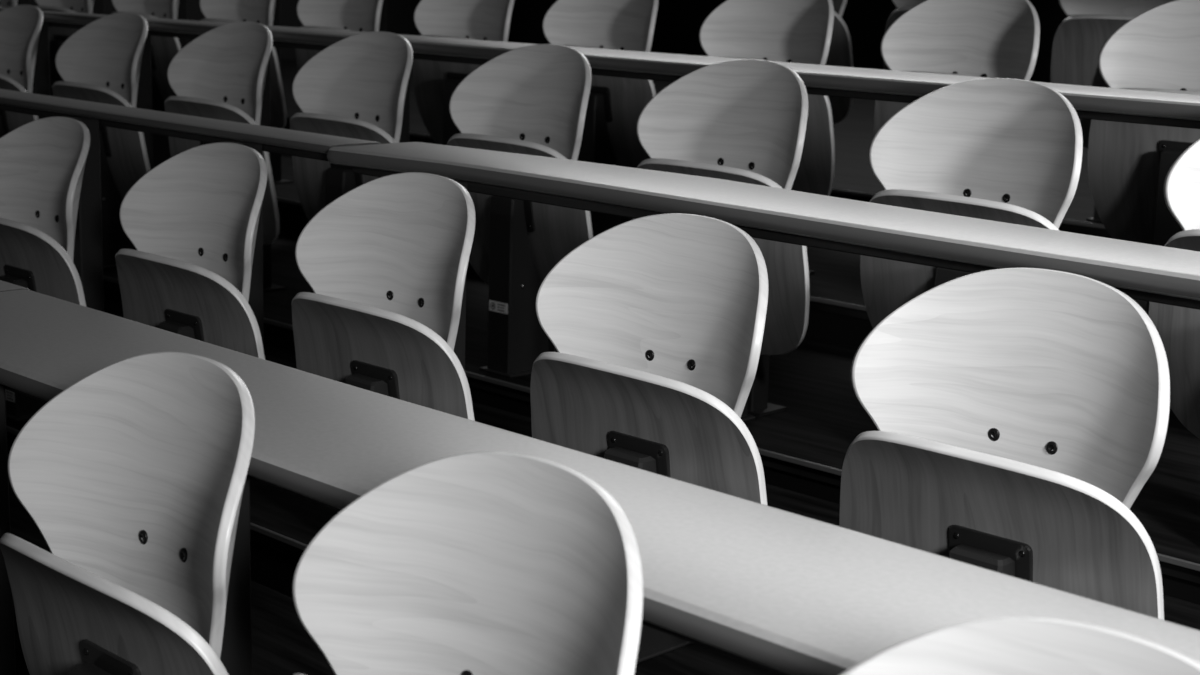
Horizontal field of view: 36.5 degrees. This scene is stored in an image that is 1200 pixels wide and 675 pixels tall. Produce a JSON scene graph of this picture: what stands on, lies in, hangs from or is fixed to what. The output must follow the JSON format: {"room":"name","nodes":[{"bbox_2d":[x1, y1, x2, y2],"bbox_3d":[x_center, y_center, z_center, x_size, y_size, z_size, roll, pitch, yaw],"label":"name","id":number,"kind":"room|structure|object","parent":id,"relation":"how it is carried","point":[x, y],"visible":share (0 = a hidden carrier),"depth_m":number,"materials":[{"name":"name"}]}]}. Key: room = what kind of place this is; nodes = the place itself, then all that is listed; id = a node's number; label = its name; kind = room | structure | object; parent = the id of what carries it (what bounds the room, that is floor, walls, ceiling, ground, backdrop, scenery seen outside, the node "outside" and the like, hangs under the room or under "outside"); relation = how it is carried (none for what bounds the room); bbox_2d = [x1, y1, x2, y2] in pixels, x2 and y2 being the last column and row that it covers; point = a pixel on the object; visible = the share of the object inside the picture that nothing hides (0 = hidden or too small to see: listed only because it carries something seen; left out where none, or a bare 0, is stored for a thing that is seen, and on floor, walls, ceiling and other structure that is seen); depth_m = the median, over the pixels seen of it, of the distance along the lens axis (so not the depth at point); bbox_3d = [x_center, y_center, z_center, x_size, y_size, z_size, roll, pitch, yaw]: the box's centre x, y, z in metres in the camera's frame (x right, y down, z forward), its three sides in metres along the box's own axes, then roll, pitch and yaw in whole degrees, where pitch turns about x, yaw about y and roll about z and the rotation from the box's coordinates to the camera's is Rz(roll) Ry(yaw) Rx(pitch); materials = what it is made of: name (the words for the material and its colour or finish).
{"room":"lecture hall","nodes":[
{"label":"lecture hall","id":0,"kind":"room"},
{"bbox_2d":[7,426,307,550],"bbox_3d":[-1.293,0.144,3.667,11.200,0.010,0.006,13,16,43],"label":"trim","id":1,"kind":"structure","parent":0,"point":[254,527],"depth_m":2.93,"materials":[{"name":"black metal"}]},
{"bbox_2d":[9,480,334,674],"bbox_3d":[-1.580,0.303,3.405,11.200,0.030,0.817,13,16,43],"label":"floor","id":2,"kind":"structure","parent":0,"point":[281,645],"depth_m":2.77,"materials":[{"name":"black"}]},
{"bbox_2d":[0,280,28,291],"bbox_3d":[-1.812,0.001,3.498,2.366,0.510,0.336,13,16,43],"label":"desk","id":3,"kind":"object","parent":2,"relation":"on","point":[4,286],"visible":0.38,"depth_m":2.74,"materials":[{"name":"grey"}]},
{"bbox_2d":[0,352,254,674],"bbox_3d":[-0.476,0.326,1.878,0.428,0.606,0.180,13,16,43],"label":"seat","id":4,"kind":"object","parent":2,"relation":"on","point":[132,477],"visible":1,"depth_m":1.89,"materials":[{"name":"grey wood"}]},
{"bbox_2d":[293,452,642,674],"bbox_3d":[-0.111,0.409,1.529,0.428,0.606,0.180,13,16,43],"label":"seat","id":5,"kind":"object","parent":2,"relation":"on","point":[474,563],"visible":1,"depth_m":1.55,"materials":[{"name":"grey wood"}]},
{"bbox_2d":[0,289,1199,674],"bbox_3d":[0.144,0.448,1.612,3.128,0.510,0.315,13,16,43],"label":"desk","id":6,"kind":"object","parent":2,"relation":"on","point":[777,591],"visible":0.65,"depth_m":1.72,"materials":[{"name":"grey wood"}]},
{"bbox_2d":[840,617,1199,674],"bbox_3d":[0.269,0.495,1.165,0.428,0.606,0.180,13,16,43],"label":"seat","id":7,"kind":"object","parent":2,"relation":"on","point":[1007,645],"visible":1,"depth_m":1.20,"materials":[{"name":"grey wood"}]},
{"bbox_2d":[30,0,556,59],"bbox_3d":[-3.075,-3.454,9.269,0.150,5.566,9.621,13,16,43],"label":"wall","id":8,"kind":"structure","parent":0,"point":[527,17],"depth_m":11.45,"materials":[{"name":"black"}]},
{"bbox_2d":[7,440,299,597],"bbox_3d":[-1.002,0.322,4.013,11.200,0.420,0.834,13,16,43],"label":"trim","id":9,"kind":"structure","parent":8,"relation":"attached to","point":[271,568],"depth_m":2.96,"materials":[{"name":"black"}]},
{"bbox_2d":[276,197,866,310],"bbox_3d":[-0.093,-0.225,4.834,11.200,0.010,0.006,13,16,43],"label":"trim","id":10,"kind":"structure","parent":8,"relation":"attached to","point":[815,299],"depth_m":4.23,"materials":[{"name":"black metal"}]},
{"bbox_2d":[50,85,1105,228],"bbox_3d":[0.523,-0.461,5.422,11.200,0.010,0.006,13,16,43],"label":"trim","id":11,"kind":"structure","parent":8,"relation":"attached to","point":[1065,221],"depth_m":5.19,"materials":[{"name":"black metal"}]},
{"bbox_2d":[104,287,1199,604],"bbox_3d":[-0.404,0.185,4.606,11.200,0.482,0.873,13,16,43],"label":"trim","id":12,"kind":"structure","parent":8,"relation":"attached to","point":[1178,588],"depth_m":3.27,"materials":[{"name":"black"}]},
{"bbox_2d":[278,207,1171,410],"bbox_3d":[0.209,0.028,5.210,11.200,0.580,0.873,13,16,43],"label":"trim","id":13,"kind":"structure","parent":8,"relation":"attached to","point":[827,326],"depth_m":4.26,"materials":[{"name":"black"}]},
{"bbox_2d":[50,59,1111,236],"bbox_3d":[2.403,-0.786,7.310,11.200,0.030,5.363,13,16,43],"label":"floor","id":14,"kind":"structure","parent":0,"point":[853,136],"depth_m":6.44,"materials":[{"name":"black"}]},
{"bbox_2d":[50,91,1112,238],"bbox_3d":[2.394,-0.424,7.386,11.200,0.710,5.359,13,16,43],"label":"trim","id":15,"kind":"structure","parent":14,"relation":"attached to","point":[287,126],"depth_m":4.76,"materials":[{"name":"black"}]},
{"bbox_2d":[825,0,852,123],"bbox_3d":[0.590,-0.833,5.445,0.428,0.714,0.180,13,16,43],"label":"seat","id":16,"kind":"object","parent":14,"relation":"on","point":[840,50],"visible":0.05,"depth_m":5.30,"materials":[{"name":"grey wood"}]},
{"bbox_2d":[884,0,925,69],"bbox_3d":[0.976,-0.746,5.075,0.428,0.714,0.180,13,16,43],"label":"seat","id":17,"kind":"object","parent":14,"relation":"on","point":[903,6],"visible":0.02,"depth_m":5.13,"materials":[{"name":"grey wood"}]},
{"bbox_2d":[1051,0,1174,222],"bbox_3d":[1.363,-0.658,4.705,0.428,0.714,0.180,13,16,43],"label":"seat","id":18,"kind":"object","parent":14,"relation":"on","point":[1078,42],"visible":0.3,"depth_m":4.74,"materials":[{"name":"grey wood"}]},
{"bbox_2d":[6,299,1199,674],"bbox_3d":[-0.999,0.102,3.965,11.200,0.030,0.834,13,16,43],"label":"floor","id":19,"kind":"structure","parent":0,"point":[301,520],"depth_m":3.03,"materials":[{"name":"black"}]},
{"bbox_2d":[0,117,89,421],"bbox_3d":[-1.119,-0.140,3.599,0.428,0.584,0.180,13,16,43],"label":"seat","id":20,"kind":"object","parent":19,"relation":"on","point":[43,161],"visible":0.7,"depth_m":3.58,"materials":[{"name":"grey wood"}]},
{"bbox_2d":[0,89,380,348],"bbox_3d":[-1.752,-0.334,4.411,3.690,0.600,0.153,13,16,43],"label":"desk","id":21,"kind":"object","parent":19,"relation":"on","point":[88,243],"visible":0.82,"depth_m":3.56,"materials":[{"name":"grey wood"}]},
{"bbox_2d":[115,142,266,359],"bbox_3d":[-0.707,-0.046,3.205,0.428,0.584,0.180,13,16,43],"label":"seat","id":22,"kind":"object","parent":19,"relation":"on","point":[191,221],"visible":0.65,"depth_m":3.20,"materials":[{"name":"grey wood"}]},
{"bbox_2d":[292,172,475,420],"bbox_3d":[-0.329,0.040,2.844,0.428,0.584,0.180,13,16,43],"label":"seat","id":23,"kind":"object","parent":19,"relation":"on","point":[384,263],"visible":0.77,"depth_m":2.83,"materials":[{"name":"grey wood"}]},
{"bbox_2d":[530,213,767,663],"bbox_3d":[0.070,0.131,2.462,0.428,0.584,0.180,13,16,43],"label":"seat","id":24,"kind":"object","parent":19,"relation":"on","point":[655,324],"visible":0.7,"depth_m":2.45,"materials":[{"name":"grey wood"}]},
{"bbox_2d":[327,142,1199,371],"bbox_3d":[0.577,0.178,2.269,2.700,0.598,0.277,13,16,43],"label":"desk","id":25,"kind":"object","parent":19,"relation":"on","point":[1141,271],"visible":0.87,"depth_m":2.43,"materials":[{"name":"grey wood"}]},
{"bbox_2d":[839,268,1169,619],"bbox_3d":[0.461,0.219,2.088,0.428,0.584,0.180,13,16,43],"label":"seat","id":26,"kind":"object","parent":19,"relation":"on","point":[1020,416],"visible":0.76,"depth_m":2.06,"materials":[{"name":"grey wood"}]},
{"bbox_2d":[103,229,1199,583],"bbox_3d":[-0.399,-0.065,4.552,11.200,0.030,0.873,13,16,43],"label":"floor","id":27,"kind":"structure","parent":0,"point":[824,415],"depth_m":3.54,"materials":[{"name":"black"}]},
{"bbox_2d":[0,5,42,137],"bbox_3d":[-1.731,-0.624,5.310,0.428,0.682,0.180,13,16,43],"label":"seat","id":28,"kind":"object","parent":27,"relation":"on","point":[20,25],"visible":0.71,"depth_m":5.27,"materials":[{"name":"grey wood"}]},
{"bbox_2d":[52,12,149,268],"bbox_3d":[-1.339,-0.535,4.935,0.428,0.682,0.180,13,16,43],"label":"seat","id":29,"kind":"object","parent":27,"relation":"on","point":[100,62],"visible":0.62,"depth_m":4.92,"materials":[{"name":"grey wood"}]},
{"bbox_2d":[164,21,279,244],"bbox_3d":[-0.940,-0.445,4.553,0.428,0.682,0.180,13,16,43],"label":"seat","id":30,"kind":"object","parent":27,"relation":"on","point":[220,74],"visible":0.47,"depth_m":4.55,"materials":[{"name":"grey wood"}]},
{"bbox_2d":[290,31,412,220],"bbox_3d":[-0.562,-0.359,4.191,0.428,0.682,0.180,13,16,43],"label":"seat","id":31,"kind":"object","parent":27,"relation":"on","point":[355,87],"visible":0.61,"depth_m":4.20,"materials":[{"name":"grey wood"}]},
{"bbox_2d":[447,44,592,377],"bbox_3d":[-0.162,-0.268,3.809,0.428,0.682,0.180,13,16,43],"label":"seat","id":32,"kind":"object","parent":27,"relation":"on","point":[531,99],"visible":0.71,"depth_m":3.79,"materials":[{"name":"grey wood"}]},
{"bbox_2d":[0,7,1199,416],"bbox_3d":[-0.519,-0.403,4.455,8.100,0.664,0.292,13,16,43],"label":"desk","id":33,"kind":"object","parent":27,"relation":"on","point":[1089,102],"visible":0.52,"depth_m":3.68,"materials":[{"name":"grey wood"}]},
{"bbox_2d":[103,276,1199,571],"bbox_3d":[-0.707,-0.020,4.241,11.200,0.010,0.006,13,16,43],"label":"trim","id":34,"kind":"structure","parent":27,"relation":"attached to","point":[1163,558],"depth_m":3.25,"materials":[{"name":"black metal"}]},
{"bbox_2d":[632,59,809,421],"bbox_3d":[0.230,-0.179,3.434,0.428,0.682,0.180,13,16,43],"label":"seat","id":35,"kind":"object","parent":27,"relation":"on","point":[739,120],"visible":0.57,"depth_m":3.40,"materials":[{"name":"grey wood"}]},
{"bbox_2d":[860,78,1082,327],"bbox_3d":[0.622,-0.090,3.059,0.428,0.682,0.180,13,16,43],"label":"seat","id":36,"kind":"object","parent":27,"relation":"on","point":[1007,150],"visible":0.57,"depth_m":3.06,"materials":[{"name":"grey wood"}]},
{"bbox_2d":[1149,139,1199,438],"bbox_3d":[1.014,-0.001,2.684,0.428,0.682,0.180,13,16,43],"label":"seat","id":37,"kind":"object","parent":27,"relation":"on","point":[1178,328],"visible":0.67,"depth_m":2.77,"materials":[{"name":"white wood"}]},
{"bbox_2d":[274,154,1146,319],"bbox_3d":[0.215,-0.270,5.145,11.200,0.030,0.873,13,16,43],"label":"floor","id":38,"kind":"structure","parent":0,"point":[836,276],"depth_m":4.61,"materials":[{"name":"black"}]},
{"bbox_2d":[0,0,17,7],"bbox_3d":[-2.340,-1.128,7.071,0.428,0.724,0.180,13,16,43],"label":"seat","id":39,"kind":"object","parent":38,"relation":"on","point":[3,3],"visible":0.12,"depth_m":7.03,"materials":[{"name":"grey wood"}]},
{"bbox_2d":[35,0,93,95],"bbox_3d":[-1.948,-1.038,6.695,0.428,0.724,0.180,13,16,43],"label":"seat","id":40,"kind":"object","parent":38,"relation":"on","point":[58,36],"visible":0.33,"depth_m":6.65,"materials":[{"name":"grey wood"}]},
{"bbox_2d":[112,0,180,167],"bbox_3d":[-1.556,-0.949,6.320,0.428,0.724,0.180,13,16,43],"label":"seat","id":41,"kind":"object","parent":38,"relation":"on","point":[163,49],"visible":0.41,"depth_m":6.29,"materials":[{"name":"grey wood"}]},
{"bbox_2d":[200,0,285,127],"bbox_3d":[-1.164,-0.860,5.945,0.428,0.724,0.180,13,16,43],"label":"seat","id":42,"kind":"object","parent":38,"relation":"on","point":[225,11],"visible":0.3,"depth_m":5.90,"materials":[{"name":"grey wood"}]},
{"bbox_2d":[295,0,382,70],"bbox_3d":[-0.782,-0.774,5.580,0.428,0.724,0.180,13,16,43],"label":"seat","id":43,"kind":"object","parent":38,"relation":"on","point":[347,15],"visible":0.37,"depth_m":5.61,"materials":[{"name":"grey wood"}]},
{"bbox_2d":[17,0,813,273],"bbox_3d":[0.216,-0.636,4.920,8.500,0.778,0.287,13,16,43],"label":"desk","id":44,"kind":"object","parent":38,"relation":"on","point":[98,5],"visible":0.04,"depth_m":6.06,"materials":[{"name":"grey"}]},
{"bbox_2d":[412,0,513,144],"bbox_3d":[-0.380,-0.682,5.195,0.428,0.724,0.180,13,16,43],"label":"seat","id":45,"kind":"object","parent":38,"relation":"on","point":[435,82],"visible":0.44,"depth_m":5.22,"materials":[{"name":"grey wood"}]},
{"bbox_2d":[543,0,657,236],"bbox_3d":[0.004,-0.595,4.828,0.428,0.724,0.180,13,16,43],"label":"seat","id":46,"kind":"object","parent":38,"relation":"on","point":[615,105],"visible":0.56,"depth_m":4.78,"materials":[{"name":"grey wood"}]},
{"bbox_2d":[699,0,834,195],"bbox_3d":[0.405,-0.504,4.444,0.428,0.724,0.180,13,16,43],"label":"seat","id":47,"kind":"object","parent":38,"relation":"on","point":[792,31],"visible":0.38,"depth_m":4.40,"materials":[{"name":"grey wood"}]},
{"bbox_2d":[874,0,1039,135],"bbox_3d":[0.797,-0.415,4.069,0.428,0.724,0.180,13,16,43],"label":"seat","id":48,"kind":"object","parent":38,"relation":"on","point":[973,38],"visible":0.34,"depth_m":4.07,"materials":[{"name":"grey wood"}]},
{"bbox_2d":[1088,0,1199,315],"bbox_3d":[1.189,-0.326,3.694,0.428,0.724,0.180,13,16,43],"label":"seat","id":49,"kind":"object","parent":38,"relation":"on","point":[1157,50],"visible":0.58,"depth_m":3.74,"materials":[{"name":"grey wood"}]},
{"bbox_2d":[650,0,1067,82],"bbox_3d":[4.340,-3.156,8.882,11.350,5.566,0.150,13,16,43],"label":"wall","id":50,"kind":"structure","parent":0,"point":[678,23],"depth_m":11.66,"materials":[{"name":"black"}]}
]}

